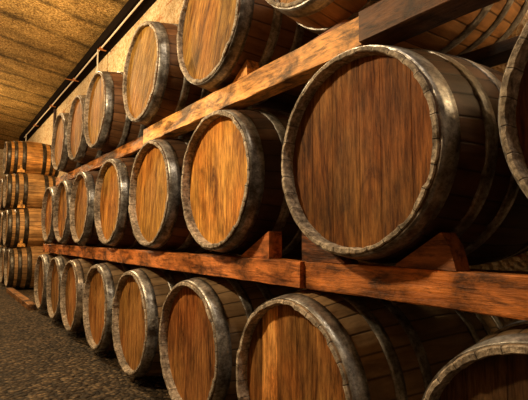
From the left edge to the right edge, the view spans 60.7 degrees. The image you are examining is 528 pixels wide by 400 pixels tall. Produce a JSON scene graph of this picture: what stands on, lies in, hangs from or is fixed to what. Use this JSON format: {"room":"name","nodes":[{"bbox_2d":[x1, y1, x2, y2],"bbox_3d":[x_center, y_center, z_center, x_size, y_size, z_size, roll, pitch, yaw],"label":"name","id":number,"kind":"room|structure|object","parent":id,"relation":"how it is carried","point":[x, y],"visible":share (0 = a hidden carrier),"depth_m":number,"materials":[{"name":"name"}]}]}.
{"room":"wine cellar","nodes":[
{"label":"wine cellar","id":0,"kind":"room"},
{"bbox_2d":[0,149,5,245],"bbox_3d":[-11.202,-0.213,15.539,4.350,4.676,0.200,4,-6,-36],"label":"wall","id":1,"kind":"structure","parent":0,"point":[2,175],"depth_m":16.61,"materials":[{"name":"paint"}]},
{"bbox_2d":[0,0,127,149],"bbox_3d":[-4.424,-3.065,6.327,4.350,0.789,23.000,4,-6,-36],"label":"ceiling","id":2,"kind":"structure","parent":0,"point":[42,42],"depth_m":7.80,"materials":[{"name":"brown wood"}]},
{"bbox_2d":[0,283,170,399],"bbox_3d":[-4.441,1.400,5.950,4.350,0.100,23.000,4,-6,-36],"label":"floor","id":3,"kind":"structure","parent":0,"point":[40,359],"depth_m":3.04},
{"bbox_2d":[0,247,18,283],"bbox_3d":[-4.288,1.190,8.266,0.928,0.702,0.706,4,-6,-36],"label":"barrel","id":4,"kind":"object","parent":3,"relation":"on","point":[3,251],"visible":0.2,"depth_m":8.06,"materials":[{"name":"wood"}]},
{"bbox_2d":[0,212,4,245],"bbox_3d":[-4.524,0.552,8.621,0.928,0.703,0.706,4,-6,-36],"label":"barrel","id":5,"kind":"object","parent":4,"relation":"on","point":[1,213],"visible":0.15,"depth_m":8.20,"materials":[{"name":"wood"}]},
{"bbox_2d":[0,178,9,210],"bbox_3d":[-4.737,-0.086,8.996,0.928,0.705,0.704,4,-6,-36],"label":"barrel","id":6,"kind":"object","parent":5,"relation":"on","point":[2,208],"visible":0.17,"depth_m":8.65,"materials":[{"name":"wood"}]},
{"bbox_2d":[3,141,58,176],"bbox_3d":[-4.502,-0.773,8.746,0.928,0.702,0.704,4,-6,-36],"label":"barrel","id":7,"kind":"object","parent":6,"relation":"on","point":[34,157],"visible":0.75,"depth_m":8.47,"materials":[{"name":"wood"}]},
{"bbox_2d":[3,173,57,208],"bbox_3d":[-4.285,-0.136,8.375,0.928,0.703,0.706,4,-6,-36],"label":"barrel","id":8,"kind":"object","parent":5,"relation":"on","point":[28,188],"visible":0.65,"depth_m":8.07,"materials":[{"name":"wood"}]},
{"bbox_2d":[17,165,24,172],"bbox_3d":[-4.439,-0.565,8.231,0.120,0.130,0.080,4,-6,-36],"label":"chock","id":9,"kind":"object","parent":8,"relation":"on","point":[20,170],"visible":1,"depth_m":8.20,"materials":[{"name":"brown wood"}]},
{"bbox_2d":[3,208,61,247],"bbox_3d":[-4.073,0.503,8.001,0.928,0.709,0.704,4,-6,-36],"label":"barrel","id":10,"kind":"object","parent":4,"relation":"on","point":[24,224],"visible":0.51,"depth_m":7.67,"materials":[{"name":"wood"}]},
{"bbox_2d":[17,200,24,207],"bbox_3d":[-4.233,0.072,7.852,0.120,0.130,0.080,4,-6,-36],"label":"chock","id":11,"kind":"object","parent":10,"relation":"on","point":[20,205],"visible":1,"depth_m":7.82,"materials":[{"name":"brown wood"}]},
{"bbox_2d":[6,287,36,309],"bbox_3d":[-3.381,1.342,6.225,0.095,0.070,2.200,4,-6,-36],"label":"wooden beam","id":12,"kind":"structure","parent":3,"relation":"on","point":[23,300],"depth_m":5.88,"materials":[{"name":"brown wood"}]},
{"bbox_2d":[4,246,48,288],"bbox_3d":[-3.839,1.139,7.641,0.928,0.703,0.705,4,-6,-36],"label":"barrel","id":13,"kind":"object","parent":3,"relation":"on","point":[19,268],"visible":0.48,"depth_m":7.28,"materials":[{"name":"wood"}]},
{"bbox_2d":[17,239,24,246],"bbox_3d":[-4.027,0.711,7.472,0.120,0.130,0.080,4,-6,-36],"label":"chock","id":14,"kind":"object","parent":13,"relation":"on","point":[21,244],"visible":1,"depth_m":7.44,"materials":[{"name":"brown wood"}]},
{"bbox_2d":[34,253,63,309],"bbox_3d":[-2.195,0.957,5.406,0.928,0.703,0.703,4,-6,-36],"label":"barrel","id":15,"kind":"object","parent":3,"relation":"on","point":[43,261],"visible":0.2,"depth_m":5.17,"materials":[{"name":"wood"}]},
{"bbox_2d":[46,255,83,319],"bbox_3d":[-1.749,0.908,4.787,0.928,0.709,0.703,4,-6,-36],"label":"barrel","id":16,"kind":"object","parent":3,"relation":"on","point":[57,264],"visible":0.23,"depth_m":4.56,"materials":[{"name":"wood"}]},
{"bbox_2d":[60,258,111,332],"bbox_3d":[-1.338,0.859,4.200,0.928,0.703,0.711,4,-6,-36],"label":"barrel","id":17,"kind":"object","parent":3,"relation":"on","point":[74,274],"visible":0.31,"depth_m":3.92,"materials":[{"name":"wood"}]},
{"bbox_2d":[43,244,309,287],"bbox_3d":[-1.229,0.417,3.498,0.086,0.094,4.749,4,-6,-36],"label":"wooden beam","id":18,"kind":"structure","parent":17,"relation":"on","point":[285,272],"depth_m":2.10,"materials":[{"name":"brown wood"}]},
{"bbox_2d":[128,139,224,253],"bbox_3d":[-0.298,-0.015,2.844,0.928,0.702,0.703,4,-6,-36],"label":"barrel","id":19,"kind":"object","parent":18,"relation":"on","point":[155,208],"visible":0.38,"depth_m":2.54,"materials":[{"name":"wood"}]},
{"bbox_2d":[241,231,281,258],"bbox_3d":[-0.013,0.181,1.834,0.063,0.105,0.198,4,-6,-36],"label":"wedge","id":20,"kind":"object","parent":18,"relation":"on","point":[269,246],"visible":1,"depth_m":1.76,"materials":[{"name":"brown wood"}]},
{"bbox_2d":[83,262,146,350],"bbox_3d":[-0.878,0.806,3.571,0.928,0.704,0.709,4,-6,-36],"label":"barrel","id":21,"kind":"object","parent":3,"relation":"on","point":[102,279],"visible":0.28,"depth_m":3.30,"materials":[{"name":"wood"}]},
{"bbox_2d":[112,267,204,375],"bbox_3d":[-0.446,0.755,2.972,0.928,0.708,0.705,4,-6,-36],"label":"barrel","id":22,"kind":"object","parent":3,"relation":"on","point":[139,298],"visible":0.41,"depth_m":2.67,"materials":[{"name":"wood"}]},
{"bbox_2d":[105,247,527,273],"bbox_3d":[-0.392,0.391,3.145,0.100,0.044,6.300,4,-6,-36],"label":"wooden beam","id":23,"kind":"structure","parent":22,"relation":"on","point":[359,262],"depth_m":1.54,"materials":[{"name":"brown wood"}]},
{"bbox_2d":[41,186,75,245],"bbox_3d":[-2.040,0.184,5.268,0.928,0.704,0.708,4,-6,-36],"label":"barrel","id":24,"kind":"object","parent":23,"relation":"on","point":[48,233],"visible":0.2,"depth_m":5.07,"materials":[{"name":"wood"}]},
{"bbox_2d":[53,180,94,246],"bbox_3d":[-1.630,0.133,4.691,0.928,0.708,0.706,4,-6,-36],"label":"barrel","id":25,"kind":"object","parent":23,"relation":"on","point":[61,216],"visible":0.18,"depth_m":4.46,"materials":[{"name":"wood"}]},
{"bbox_2d":[69,170,126,248],"bbox_3d":[-1.219,0.090,4.121,0.929,0.704,0.709,4,-6,-36],"label":"barrel","id":26,"kind":"object","parent":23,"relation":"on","point":[81,211],"visible":0.34,"depth_m":3.83,"materials":[{"name":"wood"}]},
{"bbox_2d":[458,35,519,67],"bbox_3d":[-0.272,-0.380,3.047,0.100,0.046,6.000,4,-6,-36],"label":"wooden beam","id":27,"kind":"structure","parent":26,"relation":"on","point":[498,53],"depth_m":1.54,"materials":[{"name":"brown wood"}]},
{"bbox_2d":[51,113,100,172],"bbox_3d":[-1.827,-0.600,5.067,0.928,0.705,0.703,4,-6,-36],"label":"barrel","id":28,"kind":"object","parent":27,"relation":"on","point":[61,161],"visible":0.25,"depth_m":4.76,"materials":[{"name":"wood"}]},
{"bbox_2d":[83,71,190,157],"bbox_3d":[-0.987,-0.695,3.867,0.928,0.703,0.703,4,-6,-36],"label":"barrel","id":29,"kind":"object","parent":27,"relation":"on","point":[107,126],"visible":0.44,"depth_m":3.50,"materials":[{"name":"wood"}]},
{"bbox_2d":[123,21,268,137],"bbox_3d":[-0.398,-0.763,3.042,0.930,0.704,0.708,4,-6,-36],"label":"barrel","id":30,"kind":"object","parent":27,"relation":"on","point":[155,87],"visible":0.35,"depth_m":2.67,"materials":[{"name":"wood"}]},
{"bbox_2d":[94,157,166,250],"bbox_3d":[-0.750,0.037,3.470,0.928,0.704,0.710,4,-6,-36],"label":"barrel","id":31,"kind":"object","parent":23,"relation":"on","point":[111,199],"visible":0.38,"depth_m":3.18,"materials":[{"name":"wood"}]},
{"bbox_2d":[56,136,142,185],"bbox_3d":[-1.555,-0.300,4.060,0.042,0.084,2.853,4,-6,-36],"label":"wooden beam","id":32,"kind":"structure","parent":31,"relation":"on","point":[134,146],"depth_m":3.63,"materials":[{"name":"brown wood"}]},
{"bbox_2d":[67,95,126,163],"bbox_3d":[-1.392,-0.649,4.464,0.928,0.709,0.703,4,-6,-36],"label":"barrel","id":33,"kind":"object","parent":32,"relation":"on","point":[78,149],"visible":0.27,"depth_m":4.18,"materials":[{"name":"wood"}]},
{"bbox_2d":[181,109,301,258],"bbox_3d":[0.140,-0.067,2.236,0.928,0.710,0.703,4,-6,-36],"label":"barrel","id":34,"kind":"object","parent":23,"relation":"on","point":[232,194],"visible":0.39,"depth_m":1.90,"materials":[{"name":"wood"}]},
{"bbox_2d":[143,16,364,144],"bbox_3d":[-0.202,-0.457,2.141,0.088,0.100,1.829,4,-6,-36],"label":"wooden beam","id":35,"kind":"structure","parent":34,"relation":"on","point":[296,68],"depth_m":1.79,"materials":[{"name":"brown wood"}]},
{"bbox_2d":[233,59,258,81],"bbox_3d":[-0.084,-0.558,1.999,0.063,0.082,0.125,4,-6,-36],"label":"wedge","id":36,"kind":"object","parent":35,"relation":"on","point":[249,66],"visible":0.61,"depth_m":1.95,"materials":[{"name":"brown wood"}]},
{"bbox_2d":[177,0,318,112],"bbox_3d":[0.099,-0.820,2.353,0.928,0.704,0.705,4,-6,-36],"label":"barrel","id":37,"kind":"object","parent":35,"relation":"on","point":[215,38],"visible":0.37,"depth_m":2.00,"materials":[{"name":"wood"}]},
{"bbox_2d":[308,20,350,42],"bbox_3d":[0.241,-0.567,1.545,0.063,0.027,0.235,4,-6,-36],"label":"wedge","id":38,"kind":"object","parent":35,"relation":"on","point":[343,21],"visible":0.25,"depth_m":1.50,"materials":[{"name":"brown wood"}]},
{"bbox_2d":[266,0,527,55],"bbox_3d":[0.507,-0.908,1.713,0.928,0.703,0.703,4,-6,-36],"label":"barrel","id":39,"kind":"object","parent":38,"relation":"on","point":[494,23],"visible":0.44,"depth_m":1.62,"materials":[{"name":"wood"}]},
{"bbox_2d":[281,45,527,265],"bbox_3d":[0.611,-0.117,1.582,0.928,0.704,0.722,4,-6,-36],"label":"barrel","id":40,"kind":"object","parent":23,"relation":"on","point":[387,150],"visible":0.89,"depth_m":1.25,"materials":[{"name":"wood"}]},
{"bbox_2d":[498,21,527,197],"bbox_3d":[1.046,-0.167,0.980,0.928,0.703,0.703,4,-6,-36],"label":"barrel","id":41,"kind":"object","parent":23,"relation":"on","point":[513,97],"visible":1,"depth_m":0.95,"materials":[{"name":"wood"}]},
{"bbox_2d":[359,0,500,45],"bbox_3d":[0.707,-0.563,0.865,0.105,0.100,1.300,4,-6,-36],"label":"wooden beam","id":42,"kind":"structure","parent":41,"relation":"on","point":[384,22],"depth_m":1.25,"materials":[{"name":"brown wood"}]},
{"bbox_2d":[159,275,302,399],"bbox_3d":[0.004,0.708,2.356,0.928,0.704,0.704,4,-6,-36],"label":"barrel","id":43,"kind":"object","parent":3,"relation":"on","point":[203,320],"visible":0.34,"depth_m":2.06,"materials":[{"name":"wood"}]},
{"bbox_2d":[236,288,502,399],"bbox_3d":[0.441,0.658,1.750,0.928,0.703,0.705,4,-6,-36],"label":"barrel","id":44,"kind":"object","parent":3,"relation":"on","point":[302,344],"visible":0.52,"depth_m":1.46,"materials":[{"name":"wood"}]},
{"bbox_2d":[422,319,527,399],"bbox_3d":[0.907,0.605,1.104,0.928,0.704,0.705,4,-6,-36],"label":"barrel","id":45,"kind":"object","parent":3,"relation":"on","point":[495,367],"visible":0.97,"depth_m":0.98,"materials":[{"name":"wood"}]},
{"bbox_2d":[305,262,527,320],"bbox_3d":[0.618,0.210,0.950,0.070,0.096,1.545,4,-6,-36],"label":"wooden beam","id":46,"kind":"structure","parent":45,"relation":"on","point":[486,293],"depth_m":1.16,"materials":[{"name":"brown wood"}]},
{"bbox_2d":[302,232,357,263],"bbox_3d":[0.218,0.155,1.513,0.063,0.105,0.205,4,-6,-36],"label":"wedge","id":47,"kind":"object","parent":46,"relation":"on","point":[311,252],"visible":0.48,"depth_m":1.51,"materials":[{"name":"brown wood"}]},
{"bbox_2d":[395,232,469,270],"bbox_3d":[0.443,0.135,1.201,0.063,0.095,0.185,4,-6,-36],"label":"wedge","id":48,"kind":"object","parent":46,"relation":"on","point":[444,251],"visible":1,"depth_m":1.15,"materials":[{"name":"brown wood"}]},
{"bbox_2d":[28,0,527,326],"bbox_3d":[-2.586,-0.541,7.446,0.200,4.036,23.000,4,-6,-36],"label":"wall","id":49,"kind":"structure","parent":0,"point":[163,11],"depth_m":6.12,"materials":[{"name":"paint"}]},
{"bbox_2d":[53,109,56,128],"bbox_3d":[-4.918,-0.213,10.433,0.055,3.866,0.055,1,-5,-13],"label":"downpipe","id":50,"kind":"object","parent":49,"relation":"attached to","point":[54,115],"visible":0.21,"depth_m":10.56,"materials":[{"name":"grey metal"}]},
{"bbox_2d":[19,0,156,140],"bbox_3d":[-2.716,-2.482,7.449,0.209,0.150,16.900,4,-6,-36],"label":"wall plate","id":51,"kind":"object","parent":49,"relation":"attached to","point":[130,5],"visible":0.96,"depth_m":7.58,"materials":[{"name":"black wood"}]},
{"bbox_2d":[24,0,142,140],"bbox_3d":[-3.002,-2.168,7.650,0.240,0.442,14.600,4,-6,-36],"label":"conduit","id":52,"kind":"object","parent":51,"relation":"attached to","point":[139,3],"visible":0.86,"depth_m":7.22,"materials":[{"name":"grey metal"}]}
]}

